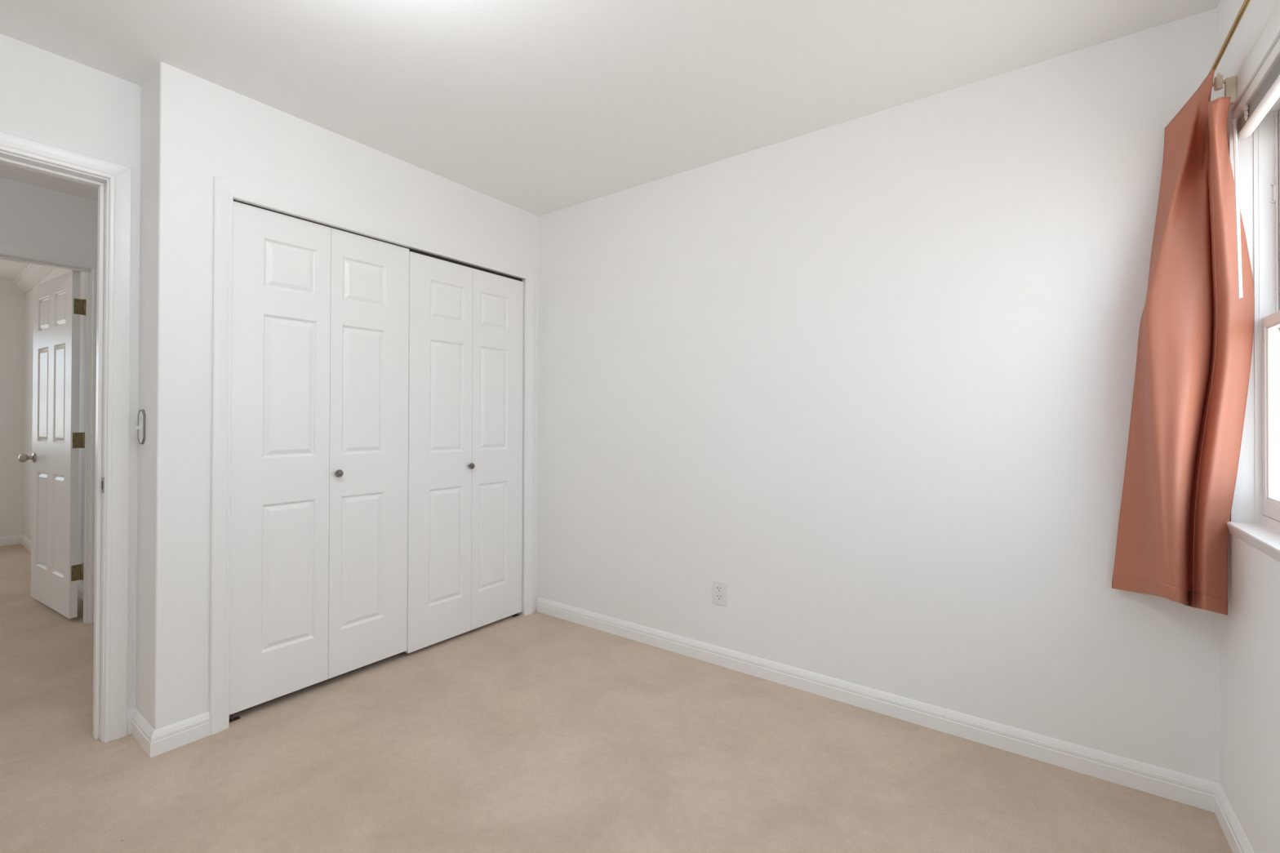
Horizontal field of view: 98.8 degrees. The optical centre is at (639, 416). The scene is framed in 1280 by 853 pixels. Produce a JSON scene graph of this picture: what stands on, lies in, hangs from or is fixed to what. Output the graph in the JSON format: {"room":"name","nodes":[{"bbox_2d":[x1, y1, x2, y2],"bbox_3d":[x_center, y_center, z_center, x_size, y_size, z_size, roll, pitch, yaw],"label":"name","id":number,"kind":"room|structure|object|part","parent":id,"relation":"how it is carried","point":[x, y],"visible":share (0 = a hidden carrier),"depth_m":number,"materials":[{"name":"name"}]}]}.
{"room":"empty bedroom","nodes":[
{"label":"empty bedroom","id":0,"kind":"room"},
{"bbox_2d":[0,291,25,537],"bbox_3d":[-6.692,-0.037,4.039,0.120,2.440,3.120,0,0,36],"label":"wall","id":1,"kind":"structure","parent":0,"point":[12,305],"depth_m":5.11,"materials":[{"name":"white paint"}]},
{"bbox_2d":[0,534,22,546],"bbox_3d":[-6.677,1.139,3.944,0.014,0.085,3.000,0,0,36],"label":"baseboard","id":2,"kind":"structure","parent":1,"relation":"attached to","point":[11,540],"depth_m":5.09,"materials":[{"name":"white paint"}]},
{"bbox_2d":[0,177,97,258],"bbox_3d":[-4.150,-0.043,1.873,0.100,2.440,3.800,0,0,36],"label":"wall","id":3,"kind":"structure","parent":0,"point":[33,216],"depth_m":3.02,"materials":[{"name":"white paint"}]},
{"bbox_2d":[0,263,55,293],"bbox_3d":[-5.372,-1.212,3.017,3.220,0.095,3.000,0,0,36],"label":"ceiling","id":4,"kind":"structure","parent":3,"relation":"attached to","point":[33,274],"depth_m":4.81,"materials":[{"name":"white paint"}]},
{"bbox_2d":[0,242,97,623],"bbox_3d":[-3.426,0.136,2.855,0.118,2.098,0.923,0,0,36],"label":"door frame","id":5,"kind":"structure","parent":3,"relation":"attached to","point":[8,251],"depth_m":3.15,"materials":[{"name":"white paint"}]},
{"bbox_2d":[18,270,85,618],"bbox_3d":[-3.599,0.159,3.344,0.779,2.002,0.106,0,0,29],"label":"door","id":6,"kind":"structure","parent":3,"relation":"in","point":[57,440],"depth_m":3.29,"materials":[{"name":"white paint"}]},
{"bbox_3d":[-3.895,0.263,3.487,0.062,0.062,0.070,0,0,31],"label":"knob","id":7,"kind":"part","parent":6,"relation":"part of","materials":[{"name":"silver metal"}]},
{"bbox_2d":[22,267,86,584],"bbox_3d":[-4.460,-0.029,4.272,3.220,2.440,0.120,0,0,36],"label":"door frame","id":8,"kind":"structure","parent":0,"point":[28,345],"depth_m":4.90,"materials":[{"name":"white paint"}]},
{"bbox_2d":[21,534,83,600],"bbox_3d":[-4.503,1.148,4.211,3.220,0.085,0.014,0,0,36],"label":"baseboard","id":9,"kind":"structure","parent":8,"relation":"attached to","point":[25,542],"depth_m":4.83,"materials":[{"name":"white paint"}]},
{"bbox_2d":[0,33,141,711],"bbox_3d":[-2.396,-0.040,1.488,0.115,2.440,1.538,0,0,36],"label":"wall","id":10,"kind":"structure","parent":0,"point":[47,97],"depth_m":1.97,"materials":[{"name":"white paint"}]},
{"bbox_2d":[0,130,132,742],"bbox_3d":[-2.231,0.124,1.715,0.150,2.116,0.923,0,0,36],"label":"door frame","id":11,"kind":"structure","parent":10,"relation":"attached to","point":[113,180],"depth_m":2.02,"materials":[{"name":"white paint"}]},
{"bbox_3d":[-1.968,0.251,2.012,0.034,0.057,0.002,0,0,36],"label":"strike plate","id":12,"kind":"part","parent":11,"relation":"part of","materials":[{"name":"silver metal"}]},
{"bbox_2d":[127,708,134,735],"bbox_3d":[-1.903,1.143,2.055,0.014,0.085,0.025,0,0,36],"label":"baseboard","id":13,"kind":"structure","parent":10,"relation":"attached to","point":[130,713],"depth_m":2.05,"materials":[{"name":"white paint"}]},
{"bbox_2d":[135,62,538,730],"bbox_3d":[-1.312,-0.029,2.771,0.362,2.440,1.812,0,0,36],"label":"wall","id":14,"kind":"structure","parent":0,"point":[194,130],"depth_m":2.03,"materials":[{"name":"white paint"}]},
{"bbox_2d":[135,409,145,444],"bbox_3d":[-1.855,0.038,2.033,0.077,0.129,0.020,0,0,36],"label":"light switch","id":15,"kind":"object","parent":14,"relation":"attached to","point":[141,415],"visible":1,"depth_m":2.03,"materials":[{"name":"white plastic"}]},
{"bbox_3d":[-1.851,0.038,2.038,0.064,0.116,0.002,0,0,36],"label":"plate","id":16,"kind":"part","parent":15,"relation":"part of","materials":[{"name":"white plastic"}]},
{"bbox_2d":[131,708,154,757],"bbox_3d":[-1.800,1.143,1.987,0.261,0.085,0.014,0,0,36],"label":"baseboard","id":17,"kind":"structure","parent":14,"relation":"attached to","point":[142,731],"depth_m":1.98,"materials":[{"name":"white paint"}]},
{"bbox_2d":[150,711,210,758],"bbox_3d":[-1.654,1.143,1.978,0.014,0.085,0.171,0,0,36],"label":"baseboard","id":18,"kind":"structure","parent":14,"relation":"attached to","point":[166,739],"depth_m":1.97,"materials":[{"name":"white paint"}]},
{"bbox_2d":[229,200,408,722],"bbox_3d":[-1.370,0.177,2.421,0.062,2.024,0.745,0,0,36],"label":"door","id":19,"kind":"structure","parent":14,"relation":"in","point":[320,318],"depth_m":2.37,"materials":[{"name":"white paint"}]},
{"bbox_3d":[-1.338,0.252,2.437,0.029,0.034,0.034,0,0,36],"label":"knob","id":20,"kind":"part","parent":19,"relation":"part of","materials":[{"name":"grey metal"}]},
{"bbox_2d":[208,175,533,735],"bbox_3d":[-1.176,0.148,2.738,0.138,2.088,1.609,0,0,36],"label":"door frame","id":21,"kind":"structure","parent":14,"relation":"attached to","point":[225,191],"depth_m":2.09,"materials":[{"name":"white paint"}]},
{"bbox_2d":[404,251,523,653],"bbox_3d":[-0.926,0.189,3.018,0.062,2.011,0.740,0,0,36],"label":"door","id":22,"kind":"structure","parent":14,"relation":"in","point":[464,516],"depth_m":2.97,"materials":[{"name":"white paint"}]},
{"bbox_3d":[-0.922,0.270,2.996,0.029,0.034,0.034,0,0,36],"label":"knob","id":23,"kind":"part","parent":22,"relation":"part of","materials":[{"name":"grey metal"}]},
{"bbox_2d":[0,0,1220,280],"bbox_3d":[-3.040,-1.309,2.017,8.411,0.100,5.320,0,0,36],"label":"ceiling","id":24,"kind":"structure","parent":0,"point":[538,108],"depth_m":1.93,"materials":[{"name":"white paint"}]},
{"bbox_2d":[0,543,1232,852],"bbox_3d":[-3.048,1.231,2.001,8.411,0.100,5.320,0,0,36],"label":"floor","id":25,"kind":"structure","parent":0,"point":[535,732],"depth_m":1.83,"materials":[{"name":"carpet"}]},
{"bbox_2d":[537,8,1219,783],"bbox_3d":[0.353,-0.023,2.756,3.831,2.440,0.120,0,0,36],"label":"wall","id":26,"kind":"structure","parent":0,"point":[869,379],"depth_m":2.18,"materials":[{"name":"white paint"}]},
{"bbox_2d":[712,580,725,606],"bbox_3d":[0.383,0.852,2.648,0.070,0.114,0.008,0,0,36],"label":"wall outlet","id":27,"kind":"object","parent":26,"relation":"attached to","point":[718,587],"visible":1,"depth_m":2.65,"materials":[{"name":"white plastic"}]},
{"bbox_2d":[715,594,722,600],"bbox_3d":[0.381,0.872,2.646,0.034,0.027,0.002,0,0,36],"label":"socket","id":28,"kind":"object","parent":27,"relation":"attached to","point":[718,597],"depth_m":2.65,"materials":[{"name":"white plastic"}]},
{"bbox_2d":[715,586,722,592],"bbox_3d":[0.381,0.833,2.647,0.034,0.027,0.002,0,0,36],"label":"socket","id":29,"kind":"object","parent":27,"relation":"attached to","point":[718,588],"depth_m":2.65,"materials":[{"name":"white plastic"}]},
{"bbox_2d":[537,597,1219,813],"bbox_3d":[0.560,1.153,2.513,2.933,0.085,0.014,0,0,36],"label":"baseboard","id":30,"kind":"structure","parent":26,"relation":"attached to","point":[1193,791],"depth_m":2.10,"materials":[{"name":"white paint"}]},
{"bbox_2d":[1217,0,1279,852],"bbox_3d":[0.820,-0.038,0.274,0.122,2.440,3.350,0,0,36],"label":"wall","id":31,"kind":"structure","parent":0,"point":[1250,632],"depth_m":1.44,"materials":[{"name":"white paint"}]},
{"bbox_2d":[1208,0,1250,104],"bbox_3d":[1.313,-0.913,1.113,0.064,0.089,1.375,0,0,36],"label":"curtain rod","id":32,"kind":"object","parent":31,"relation":"attached to","point":[1230,82],"visible":0.83,"depth_m":1.51,"materials":[{"name":"gold metal"}]},
{"bbox_2d":[1111,68,1254,615],"bbox_3d":[1.591,-0.186,1.617,0.205,1.503,0.354,0,0,-7],"label":"curtain","id":33,"kind":"object","parent":32,"relation":"hanging from","point":[1193,368],"visible":0.96,"depth_m":1.58,"materials":[{"name":"orange fabric"}]},
{"bbox_3d":[1.292,-0.944,1.128,0.011,0.011,1.375,0,0,36],"label":"rod","id":34,"kind":"part","parent":32,"relation":"part of","materials":[{"name":"gold metal"}]},
{"bbox_2d":[1214,783,1254,852],"bbox_3d":[0.761,1.140,0.306,0.014,0.085,3.350,0,0,36],"label":"baseboard","id":35,"kind":"structure","parent":31,"relation":"attached to","point":[1237,841],"depth_m":1.53,"materials":[{"name":"white paint"}]},
{"bbox_2d":[1226,96,1279,562],"bbox_3d":[1.376,-0.273,1.052,0.134,1.199,1.180,0,0,36],"label":"window","id":36,"kind":"structure","parent":31,"relation":"in","point":[1264,535],"depth_m":1.51,"materials":[{"name":"white plastic"}]},
{"bbox_3d":[1.347,0.310,1.067,0.068,0.033,1.178,0,0,36],"label":"sill","id":37,"kind":"part","parent":36,"relation":"part of","materials":[{"name":"white paint"}]},
{"bbox_2d":[1231,37,1279,298],"bbox_3d":[1.354,-0.593,1.089,0.059,0.556,1.138,0,0,36],"label":"window blind","id":38,"kind":"object","parent":36,"relation":"attached to","point":[1264,91],"visible":1,"depth_m":1.44,"materials":[{"name":"white plastic"}]},
{"bbox_3d":[1.364,-0.792,1.085,0.029,0.017,1.133,0,0,36],"label":"rail","id":39,"kind":"part","parent":38,"relation":"part of","materials":[{"name":"white plastic"}]},
{"bbox_3d":[1.409,-0.289,1.047,0.075,1.167,1.150,0,0,36],"label":"frame","id":40,"kind":"part","parent":36,"relation":"part of","materials":[{"name":"white plastic"}]},
{"bbox_3d":[1.406,-0.005,1.063,0.024,0.544,1.114,0,0,36],"label":"sash","id":41,"kind":"part","parent":36,"relation":"part of","materials":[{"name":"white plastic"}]},
{"bbox_3d":[1.433,-0.539,1.048,0.024,0.606,1.114,0,0,36],"label":"sash","id":42,"kind":"part","parent":36,"relation":"part of","materials":[{"name":"white plastic"}]}
]}

